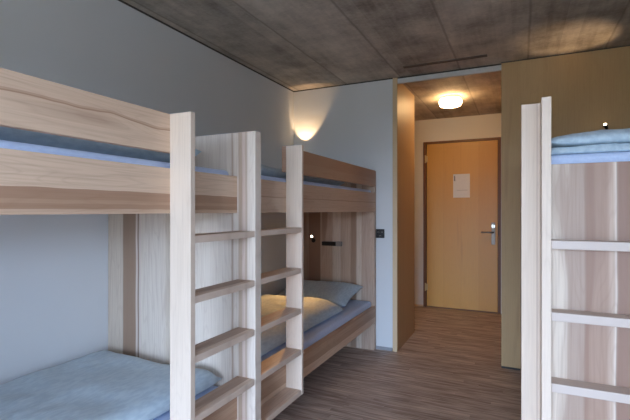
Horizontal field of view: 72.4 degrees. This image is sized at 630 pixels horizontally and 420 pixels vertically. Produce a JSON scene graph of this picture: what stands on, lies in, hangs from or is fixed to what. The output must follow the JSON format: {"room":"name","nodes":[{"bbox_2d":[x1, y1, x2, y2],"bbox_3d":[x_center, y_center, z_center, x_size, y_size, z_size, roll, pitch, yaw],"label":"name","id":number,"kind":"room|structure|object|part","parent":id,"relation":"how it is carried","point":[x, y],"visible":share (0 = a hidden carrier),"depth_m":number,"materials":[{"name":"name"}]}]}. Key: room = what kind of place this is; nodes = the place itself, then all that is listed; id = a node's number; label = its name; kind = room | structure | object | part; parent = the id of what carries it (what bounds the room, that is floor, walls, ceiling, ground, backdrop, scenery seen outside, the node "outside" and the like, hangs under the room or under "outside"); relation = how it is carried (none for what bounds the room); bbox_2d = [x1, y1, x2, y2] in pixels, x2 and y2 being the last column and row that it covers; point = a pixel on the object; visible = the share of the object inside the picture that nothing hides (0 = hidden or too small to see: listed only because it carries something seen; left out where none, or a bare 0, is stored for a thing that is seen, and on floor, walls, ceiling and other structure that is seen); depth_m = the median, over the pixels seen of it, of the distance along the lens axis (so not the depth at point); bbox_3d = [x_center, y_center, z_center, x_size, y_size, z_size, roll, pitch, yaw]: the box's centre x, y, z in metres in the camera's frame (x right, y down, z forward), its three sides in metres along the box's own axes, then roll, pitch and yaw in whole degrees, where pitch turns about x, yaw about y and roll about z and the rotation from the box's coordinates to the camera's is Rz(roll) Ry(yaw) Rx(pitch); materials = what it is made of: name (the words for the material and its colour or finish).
{"room":"hostel dormitory room","nodes":[
{"label":"hostel dormitory room","id":0,"kind":"room"},
{"bbox_2d":[0,0,293,384],"bbox_3d":[-1.643,0.035,1.365,0.100,2.430,6.650,0,0,25],"label":"wall","id":1,"kind":"structure","parent":0,"point":[54,267],"depth_m":2.23,"materials":[{"name":"paint"}]},
{"bbox_2d":[118,0,293,91],"bbox_3d":[-1.618,-1.175,1.297,0.003,0.011,6.550,0,0,25],"label":"trim","id":2,"kind":"structure","parent":1,"relation":"attached to","point":[129,5],"depth_m":2.96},
{"bbox_2d":[122,0,629,120],"bbox_3d":[0.111,-1.255,1.511,3.140,0.150,8.824,0,0,25],"label":"ceiling","id":3,"kind":"structure","parent":0,"point":[298,45],"depth_m":2.92,"materials":[{"name":"concrete"}]},
{"bbox_2d":[403,54,486,68],"bbox_3d":[1.019,-1.177,3.403,0.640,0.006,0.040,0,0,25],"label":"trim","id":4,"kind":"structure","parent":3,"relation":"attached to","point":[479,56],"depth_m":3.39,"materials":[{"name":"black metal"}]},
{"bbox_2d":[439,95,461,107],"bbox_3d":[1.414,-1.132,4.488,0.228,0.096,0.228,0,0,25],"label":"ceiling lamp","id":5,"kind":"object","parent":3,"relation":"attached to","point":[449,101],"visible":1,"depth_m":4.41,"materials":[{"name":"white paint"}]},
{"bbox_2d":[272,306,520,419],"bbox_3d":[0.111,1.300,1.511,3.140,0.100,8.824,0,0,25],"label":"floor","id":6,"kind":"structure","parent":0,"point":[449,368],"depth_m":3.20,"materials":[{"name":"brown wood"}]},
{"bbox_2d":[0,68,260,419],"bbox_3d":[-1.137,0.447,1.195,0.946,1.606,2.158,0,0,25],"label":"bunk bed","id":7,"kind":"object","parent":6,"relation":"on","point":[184,243],"visible":0.95,"depth_m":1.71,"materials":[{"name":"brown wood"}]},
{"bbox_3d":[-0.896,-0.285,0.862,0.027,0.142,1.666,0,0,25],"label":"guard rail","id":8,"kind":"part","parent":7,"relation":"part of","materials":[{"name":"brown wood"}]},
{"bbox_2d":[0,140,227,174],"bbox_3d":[-1.192,-0.104,1.223,0.811,0.160,2.042,0,0,25],"label":"mattress","id":9,"kind":"object","parent":7,"relation":"on","point":[3,143],"visible":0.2,"depth_m":1.32,"materials":[{"name":"blue fabric"}]},
{"bbox_2d":[0,126,201,162],"bbox_3d":[-1.210,-0.240,1.269,0.736,0.109,1.750,0,0,25],"label":"duvet","id":10,"kind":"object","parent":9,"relation":"on","point":[8,134],"visible":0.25,"depth_m":1.40,"materials":[{"name":"blue fabric"}]},
{"bbox_3d":[-0.486,0.322,1.577,0.098,1.356,0.025,0,0,25],"label":"ladder post","id":11,"kind":"part","parent":7,"relation":"part of","materials":[{"name":"brown wood"}]},
{"bbox_3d":[-0.683,0.447,2.147,0.946,1.606,0.048,0,0,25],"label":"divider panel","id":12,"kind":"part","parent":7,"relation":"part of","materials":[{"name":"brown wood"}]},
{"bbox_2d":[153,385,217,419],"bbox_3d":[-1.192,0.888,1.223,0.811,0.156,2.042,0,0,25],"label":"mattress","id":13,"kind":"object","parent":7,"relation":"on","point":[165,416],"visible":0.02,"depth_m":1.85,"materials":[{"name":"blue fabric"}]},
{"bbox_2d":[0,350,221,419],"bbox_3d":[-1.173,0.757,1.306,0.771,0.102,1.848,0,0,25],"label":"duvet","id":14,"kind":"object","parent":13,"relation":"on","point":[104,384],"visible":0.93,"depth_m":1.71,"materials":[{"name":"blue fabric"}]},
{"bbox_2d":[261,145,375,419],"bbox_3d":[-0.226,0.447,3.107,0.946,1.606,2.078,0,0,25],"label":"bunk bed","id":15,"kind":"object","parent":6,"relation":"on","point":[348,217],"depth_m":2.86,"materials":[{"name":"brown wood"}]},
{"bbox_3d":[-0.111,0.322,2.362,0.098,1.356,0.020,0,0,25],"label":"ladder post","id":16,"kind":"part","parent":15,"relation":"part of","materials":[{"name":"brown wood"}]},
{"bbox_2d":[261,300,370,361],"bbox_3d":[-0.291,0.888,3.112,0.811,0.156,2.012,0,0,25],"label":"mattress","id":17,"kind":"object","parent":15,"relation":"on","point":[353,308],"visible":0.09,"depth_m":3.08,"materials":[{"name":"blue fabric"}]},
{"bbox_2d":[261,294,343,355],"bbox_3d":[-0.411,0.737,2.921,0.756,0.142,1.400,0,0,25],"label":"duvet","id":18,"kind":"object","parent":17,"relation":"on","point":[315,310],"visible":0.27,"depth_m":2.99,"materials":[{"name":"fabric"}]},
{"bbox_2d":[277,280,362,305],"bbox_3d":[0.026,0.717,3.818,0.700,0.146,0.435,0,0,25],"label":"pillow","id":19,"kind":"object","parent":17,"relation":"on","point":[338,293],"visible":0.7,"depth_m":3.72,"materials":[{"name":"fabric"}]},
{"bbox_2d":[261,175,370,191],"bbox_3d":[-0.291,-0.104,3.112,0.811,0.160,2.012,0,0,25],"label":"mattress","id":20,"kind":"object","parent":15,"relation":"on","point":[262,176],"visible":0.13,"depth_m":2.83,"materials":[{"name":"blue fabric"}]},
{"bbox_2d":[261,164,344,185],"bbox_3d":[-0.408,-0.231,2.986,0.706,0.090,1.560,0,0,25],"label":"duvet","id":21,"kind":"object","parent":20,"relation":"on","point":[265,170],"visible":0.06,"depth_m":2.66,"materials":[{"name":"blue fabric"}]},
{"bbox_3d":[0.177,-0.285,3.113,0.027,0.142,1.624,0,0,25],"label":"guard rail","id":22,"kind":"part","parent":15,"relation":"part of","materials":[{"name":"brown wood"}]},
{"bbox_3d":[0.157,0.308,4.000,0.195,0.041,0.036,0,0,25],"label":"outlet strip","id":23,"kind":"part","parent":15,"relation":"part of","materials":[{"name":"black plastic"}]},
{"bbox_3d":[0.163,0.447,4.046,0.840,1.606,0.048,0,0,25],"label":"panel","id":24,"kind":"part","parent":15,"relation":"part of","materials":[{"name":"brown wood"}]},
{"bbox_2d":[521,96,629,419],"bbox_3d":[1.533,0.447,2.166,0.896,1.606,2.213,0,0,25],"label":"bunk bed","id":25,"kind":"object","parent":6,"relation":"on","point":[575,217],"visible":0.99,"depth_m":1.34,"materials":[{"name":"brown wood"}]},
{"bbox_3d":[0.733,0.447,1.457,0.060,1.606,0.048,0,0,25],"label":"corner post","id":26,"kind":"part","parent":25,"relation":"part of","materials":[{"name":"brown wood"}]},
{"bbox_3d":[0.737,0.449,1.374,0.026,1.602,0.098,0,0,25],"label":"ladder post","id":27,"kind":"part","parent":25,"relation":"part of","materials":[{"name":"brown wood"}]},
{"bbox_2d":[551,152,629,163],"bbox_3d":[1.548,-0.104,2.193,0.766,0.160,2.068,0,0,25],"label":"mattress","id":28,"kind":"object","parent":25,"relation":"on","point":[612,156],"visible":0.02,"depth_m":1.37,"materials":[{"name":"blue fabric"}]},
{"bbox_2d":[551,128,629,154],"bbox_3d":[1.387,-0.237,1.897,0.728,0.103,1.382,0,0,25],"label":"duvet","id":29,"kind":"object","parent":28,"relation":"on","point":[612,140],"visible":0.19,"depth_m":1.39,"materials":[{"name":"blue fabric"}]},
{"bbox_3d":[1.120,0.551,1.225,0.793,1.398,0.036,0,0,25],"label":"foot panel","id":30,"kind":"part","parent":25,"relation":"part of","materials":[{"name":"brown wood"}]},
{"bbox_2d":[397,78,413,351],"bbox_3d":[0.855,0.037,4.117,0.042,2.426,0.681,0,0,25],"label":"wall partition","id":31,"kind":"structure","parent":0,"point":[405,98],"depth_m":4.07,"materials":[{"name":"brown wood"}]},
{"bbox_2d":[414,113,500,304],"bbox_3d":[1.514,0.035,5.631,1.926,2.430,0.120,0,0,25],"label":"wall","id":32,"kind":"structure","parent":0,"point":[488,125],"depth_m":5.59,"materials":[{"name":"paint"}]},
{"bbox_2d":[423,137,500,313],"bbox_3d":[1.841,0.181,5.422,0.927,2.138,0.176,0,0,25],"label":"door","id":33,"kind":"structure","parent":32,"relation":"in","point":[462,236],"depth_m":5.40,"materials":[{"name":"brown wood"}]},
{"bbox_2d":[453,174,469,197],"bbox_3d":[1.837,-0.310,5.395,0.200,0.296,0.002,0,0,25],"label":"notice sheet","id":34,"kind":"object","parent":33,"relation":"attached to","point":[461,182],"visible":1,"depth_m":5.39,"materials":[{"name":"paper"}]},
{"bbox_3d":[2.170,0.280,5.234,0.043,0.270,0.008,0,0,25],"label":"handle plate","id":35,"kind":"part","parent":33,"relation":"part of","materials":[{"name":"metal"}]},
{"bbox_2d":[294,46,629,368],"bbox_3d":[1.135,0.035,3.658,2.940,2.430,0.120,0,0,25],"label":"wall","id":36,"kind":"structure","parent":0,"point":[589,90],"depth_m":3.41,"materials":[{"name":"white paint"}]},
{"bbox_2d":[294,78,392,91],"bbox_3d":[0.242,-1.175,4.037,0.996,0.010,0.003,0,0,25],"label":"trim","id":37,"kind":"structure","parent":36,"relation":"attached to","point":[387,78],"depth_m":4.02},
{"bbox_2d":[376,229,384,237],"bbox_3d":[0.587,0.207,3.867,0.076,0.080,0.014,0,0,25],"label":"wall socket","id":38,"kind":"object","parent":36,"relation":"attached to","point":[380,233],"visible":1,"depth_m":3.86,"materials":[{"name":"black plastic"}]},
{"bbox_2d":[376,346,392,350],"bbox_3d":[0.240,1.236,4.035,0.994,0.028,0.010,0,0,25],"label":"baseboard","id":39,"kind":"structure","parent":36,"relation":"attached to","point":[377,347],"depth_m":3.85,"materials":[{"name":"paint"}]},
{"bbox_2d":[393,78,396,351],"bbox_3d":[0.708,0.037,3.809,0.038,2.426,0.002,0,0,25],"label":"trim","id":40,"kind":"structure","parent":36,"relation":"attached to","point":[394,79],"depth_m":3.81,"materials":[{"name":"beige wood"}]},
{"bbox_2d":[397,65,500,83],"bbox_3d":[1.116,-1.145,3.634,0.845,0.043,0.024,0,0,25],"label":"trim","id":41,"kind":"structure","parent":36,"relation":"attached to","point":[489,69],"depth_m":3.61,"materials":[{"name":"paint"}]},
{"bbox_2d":[398,64,500,78],"bbox_3d":[1.119,-1.173,3.640,0.845,0.014,0.010,0,0,25],"label":"trim","id":42,"kind":"structure","parent":36,"relation":"attached to","point":[495,64],"depth_m":3.62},
{"bbox_2d":[501,366,520,370],"bbox_3d":[1.959,1.244,3.194,1.053,0.012,0.008,0,0,25],"label":"baseboard","id":43,"kind":"structure","parent":36,"relation":"attached to","point":[501,366],"depth_m":3.39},
{"bbox_2d":[501,45,629,62],"bbox_3d":[1.964,-1.176,3.205,1.054,0.008,0.013,0,0,25],"label":"trim","id":44,"kind":"structure","parent":36,"relation":"attached to","point":[626,45],"depth_m":3.23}
]}

